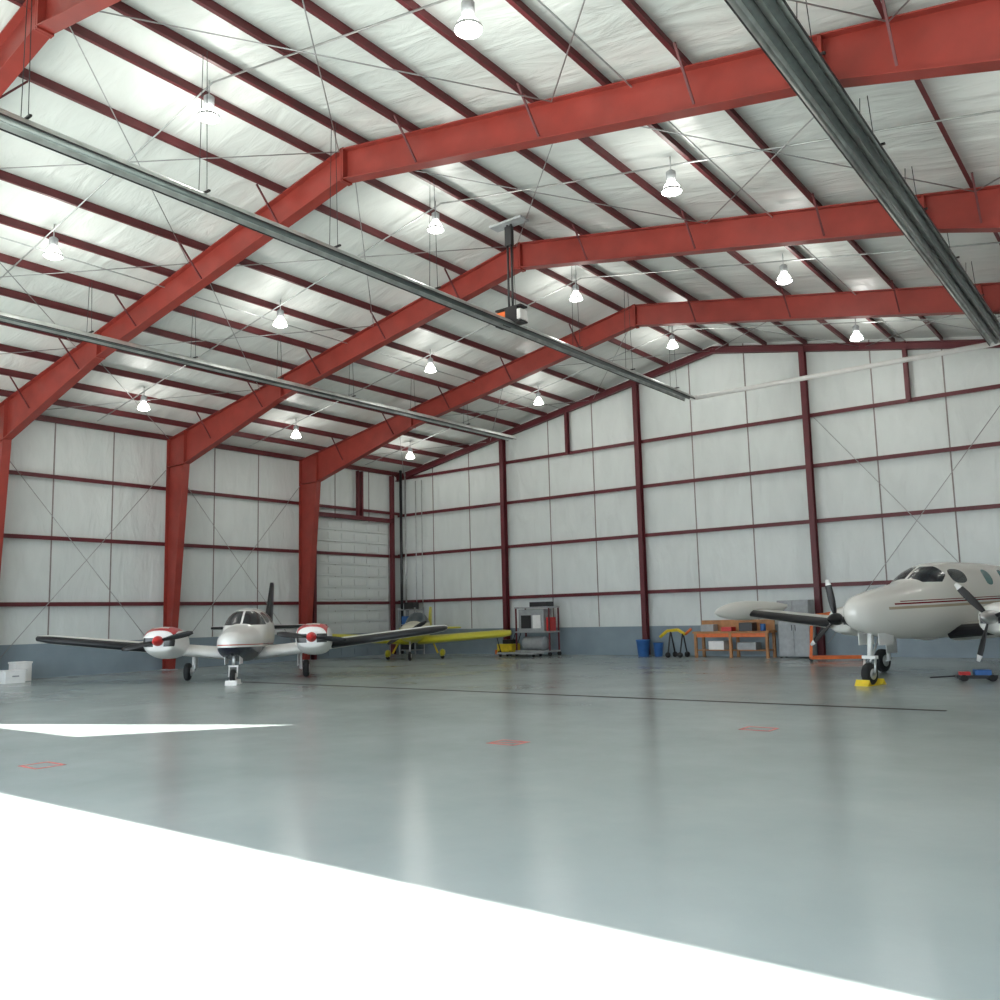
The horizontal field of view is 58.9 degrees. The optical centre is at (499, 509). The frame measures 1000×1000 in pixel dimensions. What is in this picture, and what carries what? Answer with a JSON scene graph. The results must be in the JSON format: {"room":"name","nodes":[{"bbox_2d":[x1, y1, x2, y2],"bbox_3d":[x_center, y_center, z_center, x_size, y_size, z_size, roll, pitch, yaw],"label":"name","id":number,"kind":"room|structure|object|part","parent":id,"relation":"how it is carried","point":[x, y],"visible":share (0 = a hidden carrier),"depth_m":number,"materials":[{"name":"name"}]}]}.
{"room":"aircraft hangar","nodes":[
{"label":"aircraft hangar","id":0,"kind":"room"},
{"bbox_2d":[0,420,400,644],"bbox_3d":[-15.005,1.226,31.363,0.200,9.150,32.700,-7,-9,37],"label":"wall","id":1,"kind":"structure","parent":0,"point":[82,509],"depth_m":33.13,"materials":[{"name":"plastic"}]},
{"bbox_2d":[0,633,398,678],"bbox_3d":[-14.789,5.188,30.847,0.040,1.150,32.580,-7,-9,37],"label":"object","id":2,"kind":"structure","parent":1,"relation":"attached to","point":[49,660],"depth_m":31.27,"materials":[{"name":"blue paint"}]},
{"bbox_2d":[317,518,388,658],"bbox_3d":[-6.897,3.646,41.334,0.095,6.320,4.800,-7,-9,37],"label":"door","id":3,"kind":"structure","parent":1,"relation":"in","point":[338,587],"depth_m":41.35,"materials":[{"name":"white metal"}]},
{"bbox_2d":[311,471,395,659],"bbox_3d":[-6.793,2.449,41.374,0.270,8.700,5.100,-7,-9,37],"label":"trim","id":4,"kind":"structure","parent":1,"relation":"attached to","point":[359,515],"depth_m":42.93,"materials":[{"name":"red metal"}]},
{"bbox_2d":[0,653,999,999],"bbox_3d":[-1.201,4.283,20.400,34.340,0.203,32.700,-7,-9,37],"label":"floor","id":5,"kind":"structure","parent":0,"point":[200,837],"depth_m":7.04,"materials":[{"name":"grey concrete"}]},
{"bbox_2d":[0,669,26,683],"bbox_3d":[-15.168,5.172,27.479,0.640,0.400,0.640,-7,-9,37],"label":"storage box","id":6,"kind":"object","parent":5,"relation":"on","point":[17,675],"visible":1,"depth_m":27.26,"materials":[{"name":"paint"}]},
{"bbox_2d":[8,661,32,680],"bbox_3d":[-15.400,5.179,28.417,0.540,0.620,0.540,-7,-9,37],"label":"storage box","id":7,"kind":"object","parent":5,"relation":"on","point":[23,665],"visible":0.64,"depth_m":28.32,"materials":[{"name":"paint"}]},
{"bbox_2d":[0,0,120,98],"bbox_3d":[-7.177,-2.481,13.566,34.040,11.901,1.469,-7,-9,37],"label":"frame","id":8,"kind":"object","parent":5,"relation":"on","point":[49,17],"visible":1,"depth_m":14.40,"materials":[{"name":"red metal"}]},
{"bbox_2d":[225,679,241,685],"bbox_3d":[-7.345,4.753,24.442,0.372,0.130,0.720,-1,-7,-7],"label":"chock","id":9,"kind":"object","parent":5,"relation":"on","point":[237,681],"visible":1,"depth_m":24.14,"materials":[{"name":"white paint"}]},
{"bbox_2d":[36,583,447,680],"bbox_3d":[-8.185,3.653,27.661,9.630,3.120,9.928,-8,-9,43],"label":"airplane","id":10,"kind":"object","parent":5,"relation":"on","point":[248,634],"visible":0.98,"depth_m":25.97,"materials":[{"name":"paint"}]},
{"bbox_2d":[399,470,422,653],"bbox_3d":[-4.324,2.460,43.233,1.348,9.000,0.137,-5,-8,30],"label":"pipes","id":11,"kind":"object","parent":5,"relation":"on","point":[400,471],"visible":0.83,"depth_m":43.43,"materials":[{"name":"black metal"}]},
{"bbox_2d":[398,602,424,654],"bbox_3d":[-4.224,5.646,42.301,1.060,2.450,0.660,-7,-9,37],"label":"storage rack","id":12,"kind":"object","parent":5,"relation":"on","point":[408,606],"visible":0.57,"depth_m":42.22,"materials":[{"name":"grey metal"}]},
{"bbox_2d":[332,607,511,660],"bbox_3d":[-3.768,5.200,37.622,6.872,2.200,6.700,3,-8,-33],"label":"airplane","id":13,"kind":"object","parent":5,"relation":"on","point":[416,619],"visible":0.8,"depth_m":36.41,"materials":[{"name":"paint"}]},
{"bbox_2d":[0,0,999,571],"bbox_3d":[-3.230,-1.966,18.680,34.040,11.901,1.469,-7,-9,37],"label":"frame","id":14,"kind":"object","parent":5,"relation":"on","point":[959,37],"visible":0.91,"depth_m":15.75,"materials":[{"name":"red metal"}]},
{"bbox_2d":[495,633,520,655],"bbox_3d":[0.380,5.781,38.366,1.118,1.015,0.620,-7,-9,37],"label":"floor scrubber","id":15,"kind":"object","parent":5,"relation":"on","point":[509,645],"depth_m":38.12,"materials":[{"name":"paint"}]},
{"bbox_2d":[497,638,543,656],"bbox_3d":[0.744,5.695,36.814,2.219,0.806,0.600,-7,-9,37],"label":"cart","id":16,"kind":"object","parent":5,"relation":"on","point":[500,652],"visible":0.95,"depth_m":36.58,"materials":[{"name":"grey paint"}]},
{"bbox_2d":[514,602,561,655],"bbox_3d":[1.581,5.029,37.503,1.880,2.248,0.800,-7,-9,37],"label":"cart","id":17,"kind":"object","parent":5,"relation":"on","point":[530,620],"visible":0.9,"depth_m":37.22,"materials":[{"name":"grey metal"}]},
{"bbox_2d":[160,172,999,669],"bbox_3d":[0.717,-1.450,23.794,34.040,11.901,1.469,-7,-9,37],"label":"frame","id":18,"kind":"object","parent":5,"relation":"on","point":[952,211],"visible":0.93,"depth_m":23.50,"materials":[{"name":"red metal"}]},
{"bbox_2d":[250,682,946,710],"bbox_3d":[-0.070,4.092,19.876,18.400,0.005,0.140,-7,-9,37],"label":"drain","id":19,"kind":"object","parent":5,"relation":"on","point":[250,682],"visible":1,"depth_m":17.59,"materials":[{"name":"black metal"}]},
{"bbox_2d":[636,639,649,656],"bbox_3d":[5.585,5.378,34.504,0.580,0.650,0.580,-7,-9,37],"label":"trash bin","id":20,"kind":"object","parent":5,"relation":"on","point":[643,645],"visible":1,"depth_m":34.30,"materials":[{"name":"plastic"}]},
{"bbox_2d":[299,280,999,660],"bbox_3d":[4.663,-0.935,28.907,34.040,11.901,1.469,-7,-9,37],"label":"frame","id":21,"kind":"object","parent":5,"relation":"on","point":[321,465],"visible":0.91,"depth_m":30.25,"materials":[{"name":"red metal"}]},
{"bbox_2d":[0,0,999,657],"bbox_3d":[-1.260,-1.849,21.254,33.664,11.397,32.016,-7,-9,37],"label":"trim","id":22,"kind":"structure","parent":21,"relation":"attached to","point":[802,2],"depth_m":20.64,"materials":[{"name":"metal"}]},
{"bbox_2d":[0,0,999,400],"bbox_3d":[2.350,-6.611,17.870,10.344,2.817,25.900,-7,-9,37],"label":"heater","id":23,"kind":"object","parent":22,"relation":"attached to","point":[772,24],"visible":0.9,"depth_m":15.66,"materials":[{"name":"black metal"}]},
{"bbox_2d":[653,642,663,656],"bbox_3d":[6.123,5.391,34.214,0.440,0.530,0.440,-7,-9,37],"label":"trash bin","id":24,"kind":"object","parent":5,"relation":"on","point":[658,646],"visible":1,"depth_m":34.06,"materials":[{"name":"plastic"}]},
{"bbox_2d":[659,628,691,657],"bbox_3d":[6.624,4.994,33.361,1.368,1.086,0.660,-7,-9,37],"label":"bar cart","id":25,"kind":"object","parent":5,"relation":"on","point":[675,654],"visible":1,"depth_m":33.30,"materials":[{"name":"yellow paint"}]},
{"bbox_2d":[692,619,776,657],"bbox_3d":[8.498,4.671,32.137,2.900,1.350,0.800,-7,-9,37],"label":"workbench","id":26,"kind":"object","parent":5,"relation":"on","point":[757,627],"visible":0.99,"depth_m":31.95,"materials":[{"name":"brown wood"}]},
{"bbox_2d":[777,600,816,657],"bbox_3d":[10.350,4.153,30.918,1.100,2.000,0.650,-7,-9,37],"label":"tall cabinet","id":27,"kind":"object","parent":5,"relation":"on","point":[794,638],"visible":0.74,"depth_m":30.66,"materials":[{"name":"grey metal"}]},
{"bbox_2d":[809,612,866,661],"bbox_3d":[10.853,4.018,28.634,1.700,1.700,0.980,-4,-7,17],"label":"engine hoist","id":28,"kind":"object","parent":5,"relation":"on","point":[811,656],"visible":0.56,"depth_m":28.73,"materials":[{"name":"orange paint"}]},
{"bbox_2d":[715,562,999,684],"bbox_3d":[12.145,2.155,22.597,11.312,3.900,12.500,4,-8,-36],"label":"airplane","id":29,"kind":"object","parent":5,"relation":"on","point":[959,601],"visible":1,"depth_m":20.40,"materials":[{"name":"paint"}]},
{"bbox_3d":[7.587,3.013,26.595,3.400,0.571,0.540,4,-8,-36],"label":"tip tank","id":30,"kind":"part","parent":29,"relation":"part of","materials":[{"name":"white metal"}]},
{"bbox_2d":[855,678,885,686],"bbox_3d":[8.130,3.768,19.386,0.720,0.130,0.372,4,-8,-36],"label":"chock","id":31,"kind":"object","parent":5,"relation":"on","point":[880,681],"visible":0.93,"depth_m":19.26,"materials":[{"name":"yellow paint"}]},
{"bbox_2d":[930,669,997,681],"bbox_3d":[10.415,3.716,19.932,1.351,0.250,0.450,-4,-7,20],"label":"tug","id":32,"kind":"object","parent":5,"relation":"on","point":[987,674],"visible":1,"depth_m":19.71,"materials":[{"name":"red metal"}]},
{"bbox_2d":[0,0,999,472],"bbox_3d":[-1.462,-6.361,21.674,34.340,3.350,32.700,-7,-9,37],"label":"ceiling","id":33,"kind":"structure","parent":0,"point":[702,30],"depth_m":19.86,"materials":[{"name":"plastic"}]},
{"bbox_2d":[43,225,62,259],"bbox_3d":[-10.298,-6.197,20.430,0.420,0.800,0.420,-7,-9,37],"label":"lamp","id":34,"kind":"object","parent":33,"relation":"hanging from","point":[53,253],"visible":1,"depth_m":20.34,"materials":[{"name":"metal"}]},
{"bbox_2d":[137,387,149,410],"bbox_3d":[-11.936,-3.737,29.683,0.420,0.800,0.420,-7,-9,37],"label":"lamp","id":35,"kind":"object","parent":33,"relation":"hanging from","point":[143,406],"visible":1,"depth_m":29.58,"materials":[{"name":"metal"}]},
{"bbox_2d":[197,80,219,123],"bbox_3d":[-5.568,-7.840,16.945,0.420,0.800,0.420,-7,-9,37],"label":"lamp","id":36,"kind":"object","parent":33,"relation":"hanging from","point":[209,114],"visible":0.98,"depth_m":16.85,"materials":[{"name":"metal"}]},
{"bbox_2d":[0,283,515,440],"bbox_3d":[-7.882,-4.742,25.959,0.420,1.526,27.500,-7,-9,37],"label":"heater","id":37,"kind":"object","parent":33,"relation":"hanging from","point":[13,319],"visible":0.95,"depth_m":25.62,"materials":[{"name":"black metal"}]},
{"bbox_2d":[273,300,287,327],"bbox_3d":[-6.339,-5.681,25.559,0.420,0.800,0.420,-7,-9,37],"label":"lamp","id":38,"kind":"object","parent":33,"relation":"hanging from","point":[279,322],"visible":1,"depth_m":25.46,"materials":[{"name":"metal"}]},
{"bbox_2d":[291,425,301,437],"bbox_3d":[-8.007,-3.224,34.773,0.420,0.800,0.420,-7,-9,37],"label":"lamp","id":39,"kind":"object","parent":33,"relation":"hanging from","point":[295,434],"visible":1,"depth_m":34.66,"materials":[{"name":"metal"}]},
{"bbox_2d":[406,448,414,458],"bbox_3d":[-4.048,-2.708,39.903,0.420,0.800,0.420,-7,-9,37],"label":"lamp","id":40,"kind":"object","parent":33,"relation":"hanging from","point":[410,455],"visible":1,"depth_m":39.80,"materials":[{"name":"metal"}]},
{"bbox_2d":[424,349,435,372],"bbox_3d":[-2.410,-5.168,30.649,0.420,0.800,0.420,-7,-9,37],"label":"lamp","id":41,"kind":"object","parent":33,"relation":"hanging from","point":[430,368],"visible":1,"depth_m":30.55,"materials":[{"name":"metal"}]},
{"bbox_2d":[427,201,443,233],"bbox_3d":[-1.609,-7.322,22.075,0.420,0.800,0.420,-7,-9,37],"label":"lamp","id":42,"kind":"object","parent":33,"relation":"hanging from","point":[431,228],"visible":0.96,"depth_m":21.97,"materials":[{"name":"metal"}]},
{"bbox_2d":[454,0,482,38],"bbox_3d":[-0.468,-7.358,12.961,0.420,0.800,0.420,-7,-9,37],"label":"lamp","id":43,"kind":"object","parent":33,"relation":"hanging from","point":[468,26],"visible":1,"depth_m":12.86,"materials":[{"name":"metal"}]},
{"bbox_2d":[533,390,543,404],"bbox_3d":[1.549,-4.651,35.779,0.420,0.800,0.420,-7,-9,37],"label":"lamp","id":44,"kind":"object","parent":33,"relation":"hanging from","point":[538,401],"visible":1,"depth_m":35.67,"materials":[{"name":"metal"}]},
{"bbox_2d":[569,275,582,301],"bbox_3d":[2.319,-6.809,27.164,0.420,0.800,0.420,-7,-9,37],"label":"lamp","id":45,"kind":"object","parent":33,"relation":"hanging from","point":[573,297],"visible":0.97,"depth_m":27.06,"materials":[{"name":"metal"}]},
{"bbox_2d":[661,156,681,196],"bbox_3d":[3.491,-6.841,18.090,0.420,0.800,0.420,-7,-9,37],"label":"lamp","id":46,"kind":"object","parent":33,"relation":"hanging from","point":[671,188],"visible":1,"depth_m":18.00,"materials":[{"name":"metal"}]},
{"bbox_2d":[667,327,677,348],"bbox_3d":[6.278,-6.293,32.294,0.420,0.800,0.420,-7,-9,37],"label":"lamp","id":47,"kind":"object","parent":33,"relation":"hanging from","point":[672,345],"visible":0.93,"depth_m":32.19,"materials":[{"name":"metal"}]},
{"bbox_2d":[776,253,792,284],"bbox_3d":[7.419,-6.328,23.180,0.420,0.800,0.420,-7,-9,37],"label":"lamp","id":48,"kind":"object","parent":33,"relation":"hanging from","point":[784,278],"visible":1,"depth_m":23.08,"materials":[{"name":"metal"}]},
{"bbox_2d":[850,319,863,341],"bbox_3d":[11.378,-5.811,28.309,0.420,0.800,0.420,-7,-9,37],"label":"lamp","id":49,"kind":"object","parent":33,"relation":"hanging from","point":[856,336],"visible":0.99,"depth_m":28.20,"materials":[{"name":"metal"}]},
{"bbox_2d":[402,336,999,628],"bbox_3d":[8.666,-0.611,34.123,34.340,12.300,0.200,-7,-9,37],"label":"wall","id":50,"kind":"structure","parent":0,"point":[850,550],"depth_m":34.20,"materials":[{"name":"plastic"}]},
{"bbox_2d":[0,384,999,606],"bbox_3d":[-1.314,-1.320,21.102,34.300,6.300,32.580,-7,-9,37],"label":"wall girts","id":51,"kind":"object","parent":50,"relation":"attached to","point":[997,386],"depth_m":33.84,"materials":[{"name":"red metal"}]},
{"bbox_2d":[0,0,999,475],"bbox_3d":[-1.441,-6.110,21.664,34.160,3.234,32.550,-7,-9,37],"label":"roof purlins","id":52,"kind":"structure","parent":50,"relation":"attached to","point":[212,6],"depth_m":21.74,"materials":[{"name":"red metal"}]},
{"bbox_2d":[0,0,999,464],"bbox_3d":[-1.547,-6.107,21.524,32.346,2.997,31.800,-7,-9,37],"label":"trim","id":53,"kind":"structure","parent":52,"relation":"attached to","point":[439,1],"depth_m":20.71,"materials":[{"name":"metal"}]},
{"bbox_2d":[47,340,960,638],"bbox_3d":[-0.620,-2.189,22.148,34.337,10.718,30.261,-7,-9,37],"label":"trim","id":54,"kind":"structure","parent":50,"relation":"attached to","point":[868,340],"depth_m":33.96,"materials":[{"name":"metal"}]},
{"bbox_2d":[395,339,999,655],"bbox_3d":[8.409,-0.444,33.760,34.183,11.895,0.340,-7,-9,37],"label":"trim","id":55,"kind":"structure","parent":50,"relation":"attached to","point":[801,349],"depth_m":35.29,"materials":[{"name":"red metal"}]},
{"bbox_2d":[404,624,999,657],"bbox_3d":[8.729,4.913,33.366,34.240,1.150,0.040,-7,-9,37],"label":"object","id":56,"kind":"structure","parent":50,"relation":"attached to","point":[573,640],"depth_m":35.03,"materials":[{"name":"blue paint"}]}
]}

